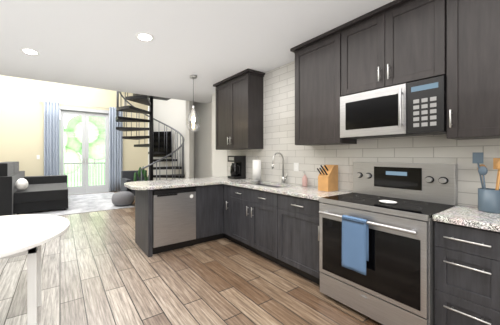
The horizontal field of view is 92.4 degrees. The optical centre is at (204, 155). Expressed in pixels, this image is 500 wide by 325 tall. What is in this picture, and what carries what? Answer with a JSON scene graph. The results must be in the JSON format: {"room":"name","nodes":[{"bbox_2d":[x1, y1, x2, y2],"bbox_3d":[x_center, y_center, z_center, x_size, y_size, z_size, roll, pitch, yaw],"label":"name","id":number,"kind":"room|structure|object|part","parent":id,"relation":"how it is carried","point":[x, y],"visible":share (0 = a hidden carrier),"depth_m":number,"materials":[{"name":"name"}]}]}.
{"room":"kitchen and living room","nodes":[
{"label":"kitchen and living room","id":0,"kind":"room"},
{"bbox_2d":[0,75,147,176],"bbox_3d":[-5.635,-0.837,7.219,8.350,4.300,0.200,0,0,-32],"label":"wall","id":1,"kind":"structure","parent":0,"point":[21,125],"depth_m":7.34,"materials":[{"name":"beige paint"}]},
{"bbox_2d":[38,100,122,191],"bbox_3d":[-4.029,-0.222,8.014,2.672,3.030,0.123,0,0,-32],"label":"curtains","id":2,"kind":"object","parent":1,"relation":"hanging from","point":[51,137],"visible":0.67,"depth_m":7.62,"materials":[{"name":"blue fabric"}]},
{"bbox_3d":[-4.862,-0.222,7.488,0.414,3.030,0.098,0,0,-32],"label":"panel","id":3,"kind":"part","parent":2,"relation":"part of","materials":[{"name":"grey fabric"}]},
{"bbox_3d":[-4.038,-1.677,8.028,2.672,0.032,0.089,0,0,-32],"label":"rod","id":4,"kind":"part","parent":2,"relation":"part of","materials":[{"name":"silver metal"}]},
{"bbox_3d":[-3.200,-0.222,8.508,0.454,3.030,0.098,0,0,-32],"label":"panel","id":5,"kind":"part","parent":2,"relation":"part of","materials":[{"name":"grey fabric"}]},
{"bbox_2d":[59,106,108,194],"bbox_3d":[-4.106,-0.152,8.111,1.710,2.930,0.160,0,0,-32],"label":"french door","id":6,"kind":"structure","parent":1,"relation":"in","point":[85,114],"depth_m":8.10,"materials":[{"name":"grey wood"}]},
{"bbox_2d":[148,99,193,179],"bbox_3d":[-0.844,-0.837,6.479,0.858,4.300,1.968,0,0,-32],"label":"wall","id":7,"kind":"structure","parent":0,"point":[174,113],"depth_m":6.89,"materials":[{"name":"white paint"}]},
{"bbox_2d":[153,131,170,156],"bbox_3d":[-1.243,-0.332,6.929,0.558,0.750,0.041,0,0,8],"label":"tv","id":8,"kind":"object","parent":7,"relation":"attached to","point":[158,141],"visible":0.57,"depth_m":6.91,"materials":[{"name":"black plastic"}]},
{"bbox_2d":[0,191,382,324],"bbox_3d":[-2.525,1.373,2.440,8.650,0.120,11.600,0,0,-32],"label":"floor","id":9,"kind":"structure","parent":0,"point":[100,268],"depth_m":2.36,"materials":[{"name":"brown wood"}]},
{"bbox_2d":[0,214,69,324],"bbox_3d":[-1.629,0.938,1.698,1.140,0.750,1.140,0,0,-32],"label":"table","id":10,"kind":"object","parent":9,"relation":"on","point":[28,235],"visible":1,"depth_m":1.68,"materials":[{"name":"white paint"}]},
{"bbox_2d":[6,192,133,215],"bbox_3d":[-4.316,1.307,6.092,4.220,0.012,2.800,0,0,-32],"label":"rug","id":11,"kind":"object","parent":9,"relation":"on","point":[83,203],"visible":0.44,"depth_m":6.14,"materials":[{"name":"fabric"}]},
{"bbox_2d":[0,162,67,215],"bbox_3d":[-5.271,0.731,5.518,3.590,1.140,2.120,0,0,-32],"label":"sofa","id":12,"kind":"object","parent":11,"relation":"on","point":[44,193],"visible":0.98,"depth_m":5.34,"materials":[{"name":"black fabric"}]},
{"bbox_2d":[15,178,27,190],"bbox_3d":[-4.132,0.653,5.325,0.240,0.280,0.390,0,0,-32],"label":"sofa pillow","id":13,"kind":"object","parent":12,"relation":"on","point":[21,184],"visible":1,"depth_m":5.21,"materials":[{"name":"white fabric"}]},
{"bbox_2d":[111,191,134,205],"bbox_3d":[-2.149,1.131,6.214,0.580,0.340,0.580,0,0,-32],"label":"pouf","id":14,"kind":"object","parent":11,"relation":"on","point":[123,198],"visible":1,"depth_m":6.01,"materials":[{"name":"grey fabric"}]},
{"bbox_2d":[121,170,147,195],"bbox_3d":[-2.136,0.903,7.454,0.840,0.820,0.820,0,0,-32],"label":"armchair","id":15,"kind":"object","parent":9,"relation":"on","point":[127,176],"depth_m":7.49,"materials":[{"name":"black fabric"}]},
{"bbox_2d":[134,166,148,181],"bbox_3d":[-1.685,0.807,6.462,0.499,1.012,0.454,0,0,-32],"label":"plant","id":16,"kind":"object","parent":9,"relation":"on","point":[144,172],"visible":0.52,"depth_m":6.36,"materials":[{"name":"green plant"}]},
{"bbox_2d":[116,91,184,180],"bbox_3d":[-1.368,-0.607,6.049,1.718,3.840,1.738,0,0,-32],"label":"stair","id":17,"kind":"structure","parent":9,"relation":"on","point":[147,100],"depth_m":6.01,"materials":[{"name":"black metal"}]},
{"bbox_2d":[153,187,195,253],"bbox_3d":[-0.542,0.887,3.462,0.636,0.851,0.592,0,0,-32],"label":"dishwasher","id":18,"kind":"object","parent":9,"relation":"on","point":[174,219],"visible":0.79,"depth_m":3.21,"materials":[{"name":"grey metal"}]},
{"bbox_2d":[193,220,223,244],"bbox_3d":[-0.068,0.876,3.796,0.512,0.874,0.600,0,0,-32],"label":"base cabinet","id":19,"kind":"object","parent":9,"relation":"on","point":[214,230],"depth_m":3.55,"materials":[{"name":"grey wood"}]},
{"bbox_2d":[224,220,227,238],"bbox_3d":[0.606,0.876,3.719,0.593,0.874,0.227,0,0,-32],"label":"base cabinet","id":20,"kind":"object","parent":9,"relation":"on","point":[225,221],"depth_m":3.62,"materials":[{"name":"grey wood"}]},
{"bbox_2d":[228,212,271,260],"bbox_3d":[0.884,0.876,3.265,0.593,0.874,0.961,0,0,-32],"label":"base cabinet","id":21,"kind":"object","parent":9,"relation":"on","point":[253,233],"depth_m":3.09,"materials":[{"name":"grey wood"}]},
{"bbox_2d":[272,204,319,284],"bbox_3d":[1.240,0.876,2.686,0.593,0.874,0.641,0,0,-32],"label":"base cabinet","id":22,"kind":"object","parent":9,"relation":"on","point":[276,223],"depth_m":2.52,"materials":[{"name":"grey wood"}]},
{"bbox_2d":[124,176,352,223],"bbox_3d":[0.208,0.418,3.043,1.979,0.040,2.331,0,0,-32],"label":"countertop","id":23,"kind":"structure","parent":22,"relation":"on","point":[217,198],"depth_m":3.30,"materials":[{"name":"white stone"}]},
{"bbox_2d":[228,156,245,178],"bbox_3d":[0.566,0.200,4.083,0.243,0.395,0.232,0,0,-32],"label":"coffee maker","id":24,"kind":"object","parent":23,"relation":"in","point":[238,168],"visible":1,"depth_m":4.03,"materials":[{"name":"black plastic"}]},
{"bbox_2d":[252,156,261,181],"bbox_3d":[0.815,0.200,3.680,0.150,0.394,0.150,0,0,-32],"label":"paper towel","id":25,"kind":"object","parent":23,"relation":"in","point":[256,170],"visible":0.98,"depth_m":3.62,"materials":[{"name":"white paper"}]},
{"bbox_2d":[271,152,287,183],"bbox_3d":[1.045,0.175,3.276,0.262,0.446,0.111,0,0,-32],"label":"faucet","id":26,"kind":"object","parent":23,"relation":"on","point":[272,165],"depth_m":3.33,"materials":[{"name":"silver metal"}]},
{"bbox_2d":[302,172,306,186],"bbox_3d":[1.293,0.302,3.047,0.072,0.190,0.064,0,0,-32],"label":"soap bottle","id":27,"kind":"object","parent":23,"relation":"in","point":[304,181],"visible":1,"depth_m":3.02,"materials":[{"name":"pink plastic"}]},
{"bbox_2d":[317,165,337,191],"bbox_3d":[1.379,0.251,2.665,0.261,0.292,0.120,0,0,-32],"label":"knife block","id":28,"kind":"object","parent":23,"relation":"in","point":[328,178],"visible":1,"depth_m":2.63,"materials":[{"name":"brown wood"}]},
{"bbox_2d":[319,162,457,324],"bbox_3d":[1.525,0.691,2.034,0.768,1.245,0.764,0,0,-32],"label":"range","id":29,"kind":"object","parent":9,"relation":"on","point":[376,245],"visible":0.98,"depth_m":1.86,"materials":[{"name":"silver metal"}]},
{"bbox_2d":[341,214,368,275],"bbox_3d":[1.197,0.702,1.880,0.048,0.422,0.181,0,0,-32],"label":"towel","id":30,"kind":"object","parent":29,"relation":"hanging from","point":[355,231],"depth_m":1.86,"materials":[{"name":"blue fabric"}]},
{"bbox_2d":[433,220,499,324],"bbox_3d":[1.908,0.876,1.597,0.593,0.874,0.375,0,0,-32],"label":"base cabinet","id":31,"kind":"object","parent":9,"relation":"on","point":[466,260],"depth_m":1.47,"materials":[{"name":"grey wood"}]},
{"bbox_2d":[432,205,499,231],"bbox_3d":[2.020,0.418,1.387,0.625,0.040,0.851,0,0,-32],"label":"countertop","id":32,"kind":"structure","parent":31,"relation":"on","point":[466,216],"depth_m":1.52,"materials":[{"name":"white stone"}]},
{"bbox_2d":[472,152,499,213],"bbox_3d":[2.022,0.187,1.672,0.128,0.420,0.159,0,0,-32],"label":"utensil crock","id":33,"kind":"object","parent":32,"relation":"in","point":[488,200],"visible":1,"depth_m":1.66,"materials":[{"name":"blue glazed ceramic"}]},
{"bbox_2d":[0,0,393,102],"bbox_3d":[-1.426,-1.417,0.650,8.650,0.220,7.400,0,0,-32],"label":"ceiling","id":34,"kind":"structure","parent":0,"point":[98,44],"depth_m":2.63,"materials":[{"name":"white paint"}]},
{"bbox_2d":[20,48,39,55],"bbox_3d":[-2.198,-1.304,2.969,0.210,0.006,0.210,0,0,-32],"label":"recessed light","id":35,"kind":"object","parent":34,"relation":"in","point":[30,51],"visible":1,"depth_m":2.95,"materials":[{"name":"white"}]},
{"bbox_2d":[135,32,154,41],"bbox_3d":[-0.658,-1.304,2.600,0.210,0.006,0.210,0,0,-32],"label":"recessed light","id":36,"kind":"object","parent":34,"relation":"in","point":[144,36],"visible":1,"depth_m":2.60,"materials":[{"name":"white"}]},
{"bbox_2d":[186,75,200,131],"bbox_3d":[-0.185,-0.847,3.876,0.256,0.920,0.256,0,0,-32],"label":"pendant lamp","id":37,"kind":"object","parent":34,"relation":"hanging from","point":[193,77],"visible":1,"depth_m":3.86,"materials":[{"name":"silver metal"}]},
{"bbox_2d":[194,102,211,177],"bbox_3d":[-0.774,-0.837,7.387,0.390,4.300,5.000,0,0,-32],"label":"wall","id":38,"kind":"structure","parent":0,"point":[203,151],"depth_m":6.07,"materials":[{"name":"white paint"}]},
{"bbox_2d":[212,93,473,206],"bbox_3d":[1.988,-0.837,2.276,0.250,4.300,6.600,0,0,-32],"label":"wall","id":39,"kind":"structure","parent":0,"point":[219,163],"depth_m":4.91,"materials":[{"name":"white paint"}]},
{"bbox_2d":[213,72,264,149],"bbox_3d":[0.568,-0.690,4.033,0.328,1.165,0.880,0,0,-32],"label":"upper cabinet","id":40,"kind":"object","parent":39,"relation":"attached to","point":[239,99],"depth_m":3.74,"materials":[{"name":"grey wood"}]},
{"bbox_2d":[293,32,356,145],"bbox_3d":[1.393,-0.700,2.688,0.328,1.145,0.615,0,0,-32],"label":"upper cabinet","id":41,"kind":"object","parent":39,"relation":"attached to","point":[317,102],"depth_m":2.62,"materials":[{"name":"grey wood"}]},
{"bbox_2d":[227,61,499,206],"bbox_3d":[1.966,-0.455,2.064,0.008,1.703,5.860,0,0,-32],"label":"tile backsplash","id":42,"kind":"structure","parent":39,"relation":"attached to","point":[278,109],"depth_m":2.73,"materials":[{"name":"white tile"}]},
{"bbox_2d":[294,163,298,170],"bbox_3d":[1.250,0.155,3.217,0.007,0.115,0.075,0,0,-32],"label":"outlet","id":43,"kind":"object","parent":42,"relation":"attached to","point":[296,166],"visible":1,"depth_m":3.21,"materials":[{"name":"white plastic"}]},
{"bbox_2d":[337,0,428,95],"bbox_3d":[1.722,-0.937,2.154,0.328,0.670,0.762,0,0,-32],"label":"upper cabinet","id":44,"kind":"object","parent":39,"relation":"attached to","point":[399,42],"depth_m":2.06,"materials":[{"name":"grey wood"}]},
{"bbox_2d":[340,75,446,138],"bbox_3d":[1.685,-0.385,2.132,0.393,0.421,0.756,0,0,-32],"label":"over-the-range microwave","id":45,"kind":"object","parent":44,"relation":"attached to","point":[417,108],"visible":1,"depth_m":1.98,"materials":[{"name":"grey metal"}]},
{"bbox_2d":[429,0,499,139],"bbox_3d":[2.033,-0.700,1.647,0.328,1.145,0.549,0,0,-32],"label":"upper cabinet","id":46,"kind":"object","parent":39,"relation":"attached to","point":[464,35],"depth_m":1.65,"materials":[{"name":"grey wood"}]},
{"label":"outside","id":47,"kind":"structure","parent":0,"visible":0},
{"bbox_2d":[64,114,104,186],"bbox_3d":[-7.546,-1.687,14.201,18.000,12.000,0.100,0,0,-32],"label":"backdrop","id":48,"kind":"structure","parent":47,"point":[100,180],"depth_m":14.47,"materials":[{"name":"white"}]},
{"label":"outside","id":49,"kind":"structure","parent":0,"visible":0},
{"bbox_2d":[64,162,104,186],"bbox_3d":[-4.547,0.858,8.831,4.508,1.150,1.390,0,0,-32],"label":"rail","id":50,"kind":"object","parent":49,"point":[77,170],"depth_m":9.25,"materials":[{"name":"grey metal"}]},
{"bbox_2d":[64,115,104,184],"bbox_3d":[-7.062,0.798,11.434,5.517,7.031,3.241,0,0,-32],"label":"tree","id":51,"kind":"object","parent":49,"point":[71,138],"depth_m":11.52,"materials":[{"name":"green plant"}]}
]}

